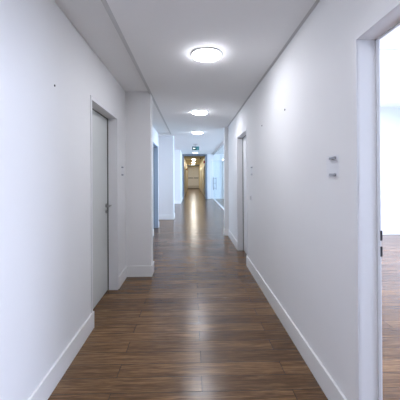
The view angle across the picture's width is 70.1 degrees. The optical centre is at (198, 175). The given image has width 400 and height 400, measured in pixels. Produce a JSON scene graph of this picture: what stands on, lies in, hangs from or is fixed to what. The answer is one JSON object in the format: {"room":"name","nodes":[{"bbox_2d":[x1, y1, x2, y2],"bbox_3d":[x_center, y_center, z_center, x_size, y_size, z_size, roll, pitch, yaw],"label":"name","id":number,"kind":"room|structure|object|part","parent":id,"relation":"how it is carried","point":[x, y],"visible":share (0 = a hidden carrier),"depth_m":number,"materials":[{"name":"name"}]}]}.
{"room":"office corridor","nodes":[
{"label":"office corridor","id":0,"kind":"room"},
{"bbox_2d":[0,0,158,399],"bbox_3d":[-1.112,0.037,2.746,0.217,2.800,10.540,0,0,-1],"label":"wall","id":1,"kind":"structure","parent":0,"point":[45,165],"depth_m":1.81,"materials":[{"name":"white paint"}]},
{"bbox_2d":[28,311,93,399],"bbox_3d":[-0.930,1.348,0.082,0.016,0.155,5.215,0,0,-1],"label":"baseboard","id":2,"kind":"structure","parent":1,"relation":"attached to","point":[45,388],"depth_m":2.02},
{"bbox_2d":[90,95,118,312],"bbox_3d":[-1.119,0.350,3.127,0.229,2.178,0.959,0,0,-1],"label":"door","id":3,"kind":"structure","parent":1,"relation":"in","point":[103,123],"depth_m":3.38,"materials":[{"name":"white paint"}]},
{"bbox_2d":[118,229,153,287],"bbox_3d":[-0.866,1.369,5.249,0.371,0.155,3.275,0,0,-1],"label":"baseboard","id":4,"kind":"structure","parent":1,"relation":"attached to","point":[128,271],"depth_m":4.03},
{"bbox_2d":[153,142,157,228],"bbox_3d":[-1.212,0.328,7.396,0.229,2.257,0.999,0,0,-1],"label":"door","id":5,"kind":"structure","parent":1,"relation":"in","point":[155,147],"depth_m":7.86,"materials":[{"name":"blue paint"}]},
{"bbox_2d":[125,91,152,265],"bbox_3d":[-0.866,0.120,4.152,0.375,2.642,0.200,0,0,-1],"label":"pillar","id":6,"kind":"structure","parent":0,"point":[138,104],"depth_m":4.05,"materials":[{"name":"white paint"}]},
{"bbox_2d":[158,136,173,214],"bbox_3d":[-1.071,0.065,9.619,0.495,2.800,0.480,0,0,-1],"label":"wall pillar","id":7,"kind":"structure","parent":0,"point":[165,143],"depth_m":9.38,"materials":[{"name":"white paint"}]},
{"bbox_2d":[159,213,174,219],"bbox_3d":[-1.064,1.387,9.613,0.527,0.155,0.512,0,0,-1],"label":"baseboard","id":8,"kind":"structure","parent":7,"relation":"attached to","point":[161,217],"depth_m":9.36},
{"bbox_2d":[174,150,180,200],"bbox_3d":[-3.876,0.101,14.858,5.900,2.800,0.220,0,0,-1],"label":"wall","id":9,"kind":"structure","parent":0,"point":[177,153],"depth_m":14.81,"materials":[{"name":"white paint"}]},
{"bbox_2d":[181,152,186,198],"bbox_3d":[-1.196,0.127,24.704,0.190,2.800,19.350,0,0,-1],"label":"wall","id":10,"kind":"structure","parent":0,"point":[185,163],"depth_m":21.08,"materials":[{"name":"beige paint"}]},
{"bbox_2d":[54,0,315,135],"bbox_3d":[-2.899,-1.252,2.842,7.340,0.202,10.800,0,0,-1],"label":"ceiling","id":11,"kind":"structure","parent":0,"point":[161,36],"depth_m":2.59,"materials":[{"name":"paint"}]},
{"bbox_2d":[101,0,170,133],"bbox_3d":[-0.653,-1.266,2.757,0.038,0.198,10.530,0,0,-1],"label":"trim","id":12,"kind":"structure","parent":11,"relation":"attached to","point":[104,2],"depth_m":2.61,"materials":[{"name":"white paint"}]},
{"bbox_2d":[192,110,207,114],"bbox_3d":[0.030,-1.140,5.227,0.300,0.033,0.300,0,0,-1],"label":"recessed light","id":13,"kind":"object","parent":11,"relation":"in","point":[196,112],"visible":1,"depth_m":5.14,"materials":[{"name":"white plastic"}]},
{"bbox_2d":[191,47,221,61],"bbox_3d":[0.080,-1.151,2.747,0.300,0.033,0.300,0,0,-1],"label":"recessed light","id":14,"kind":"object","parent":11,"relation":"in","point":[204,54],"visible":1,"depth_m":2.69,"materials":[{"name":"white plastic"}]},
{"bbox_2d":[174,132,223,164],"bbox_3d":[-0.977,-1.342,21.439,12.200,0.190,26.300,0,0,-1],"label":"ceiling","id":15,"kind":"structure","parent":0,"point":[207,144],"depth_m":12.81,"materials":[{"name":"paint"}]},
{"bbox_2d":[192,144,198,149],"bbox_3d":[-0.113,-1.192,12.166,0.310,0.275,0.060,0,0,-1],"label":"exit sign","id":16,"kind":"object","parent":15,"relation":"hanging from","point":[195,147],"visible":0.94,"depth_m":12.15,"materials":[{"name":"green plastic"}]},
{"bbox_2d":[199,157,204,194],"bbox_3d":[0.391,0.126,26.215,0.170,2.800,16.400,0,0,-1],"label":"wall","id":17,"kind":"structure","parent":0,"point":[202,164],"depth_m":26.46,"materials":[{"name":"beige paint"}]},
{"bbox_2d":[203,166,204,195],"bbox_3d":[0.415,0.422,20.512,0.035,2.160,1.040,0,0,-1],"label":"door","id":18,"kind":"structure","parent":17,"relation":"in","point":[203,166],"depth_m":20.00,"materials":[{"name":"beige paint"}]},
{"bbox_2d":[207,154,223,198],"bbox_3d":[1.983,0.083,17.948,6.250,2.800,0.200,0,0,-1],"label":"wall","id":19,"kind":"structure","parent":0,"point":[209,156],"depth_m":17.82,"materials":[{"name":"white paint"}]},
{"bbox_2d":[182,154,206,198],"bbox_3d":[-0.229,0.104,17.884,1.565,2.780,0.330,0,0,-1],"label":"door frame","id":20,"kind":"structure","parent":19,"relation":"attached to","point":[183,155],"depth_m":17.73,"materials":[{"name":"blue paint"}]},
{"bbox_2d":[210,160,223,198],"bbox_3d":[1.169,0.262,17.912,0.880,2.450,0.234,0,0,-1],"label":"door","id":21,"kind":"structure","parent":19,"relation":"in","point":[216,166],"depth_m":17.89,"materials":[{"name":"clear glass"}]},
{"bbox_2d":[213,143,223,209],"bbox_3d":[1.069,0.065,12.386,0.060,2.800,10.880,0,0,-1],"label":"door frame","id":22,"kind":"structure","parent":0,"point":[221,206],"depth_m":13.71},
{"bbox_2d":[48,188,399,399],"bbox_3d":[-0.591,1.548,15.934,12.700,0.120,37.300,0,0,-1],"label":"floor","id":23,"kind":"structure","parent":0,"point":[202,327],"depth_m":2.59,"materials":[{"name":"brown wood"}]},
{"bbox_2d":[224,127,228,228],"bbox_3d":[0.948,0.043,6.882,0.644,2.800,0.120,0,0,-1],"label":"wall","id":24,"kind":"structure","parent":0,"point":[226,192],"depth_m":6.82,"materials":[{"name":"white paint"}]},
{"bbox_2d":[228,0,394,399],"bbox_3d":[0.879,-0.126,2.170,0.114,3.100,9.300,0,0,-1],"label":"wall","id":25,"kind":"structure","parent":0,"point":[300,217],"depth_m":2.07,"materials":[{"name":"white paint"}]},
{"bbox_2d":[224,229,236,248],"bbox_3d":[0.686,1.364,6.206,0.110,0.155,1.450,0,0,-1],"label":"baseboard","id":26,"kind":"structure","parent":25,"relation":"attached to","point":[227,232],"depth_m":6.28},
{"bbox_2d":[237,128,247,255],"bbox_3d":[0.835,0.344,4.996,0.156,2.184,0.969,0,0,-1],"label":"door","id":27,"kind":"structure","parent":25,"relation":"in","point":[242,137],"depth_m":5.44,"materials":[{"name":"white paint"}]},
{"bbox_2d":[227,0,319,126],"bbox_3d":[0.801,-1.276,2.173,0.030,0.199,9.300,0,0,-1],"label":"trim","id":28,"kind":"structure","parent":25,"relation":"attached to","point":[316,1],"depth_m":2.60,"materials":[{"name":"white paint"}]},
{"bbox_2d":[246,256,346,399],"bbox_3d":[0.803,1.351,3.028,0.016,0.155,3.010,0,0,-1],"label":"baseboard","id":29,"kind":"structure","parent":25,"relation":"attached to","point":[327,384],"depth_m":2.24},
{"bbox_2d":[329,157,335,175],"bbox_3d":[0.824,-0.053,1.751,0.016,0.135,0.150,0,0,-1],"label":"holder","id":30,"kind":"object","parent":25,"relation":"attached to","point":[330,158],"visible":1,"depth_m":1.74,"materials":[{"name":"silver plastic"}]},
{"bbox_2d":[353,0,399,399],"bbox_3d":[0.909,0.338,0.981,0.130,2.162,1.084,0,0,-1],"label":"door frame","id":31,"kind":"structure","parent":25,"relation":"in","point":[368,250],"depth_m":1.49,"materials":[{"name":"white paint"}]},
{"bbox_3d":[0.956,0.359,1.493,0.015,0.135,0.006,0,0,-1],"label":"strike plate","id":32,"kind":"part","parent":31,"relation":"part of","materials":[{"name":"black metal"}]},
{"bbox_2d":[380,107,399,227],"bbox_3d":[3.341,-0.169,6.891,5.016,3.200,0.170,0,0,-1],"label":"wall","id":33,"kind":"structure","parent":0,"point":[389,116],"depth_m":6.83,"materials":[{"name":"white paint"}]},
{"bbox_2d":[381,228,399,234],"bbox_3d":[3.301,1.353,6.790,4.916,0.155,0.016,0,0,-1],"label":"baseboard","id":34,"kind":"structure","parent":33,"relation":"attached to","point":[385,231],"depth_m":6.81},
{"bbox_2d":[380,26,399,106],"bbox_3d":[3.481,-1.714,2.184,5.126,0.150,9.600,0,0,-1],"label":"ceiling","id":35,"kind":"structure","parent":0,"point":[390,43],"depth_m":4.39,"materials":[{"name":"paint"}]},
{"bbox_3d":[-0.604,0.164,34.445,1.800,2.800,0.300,0,0,-1],"label":"wall","id":36,"kind":"structure","parent":0,"visible":0},
{"bbox_2d":[187,166,198,187],"bbox_3d":[-0.588,0.233,34.205,1.440,2.660,0.180,0,0,-1],"label":"door","id":37,"kind":"structure","parent":36,"relation":"in","point":[192,171],"depth_m":34.19,"materials":[{"name":"beige paint"}]}
]}

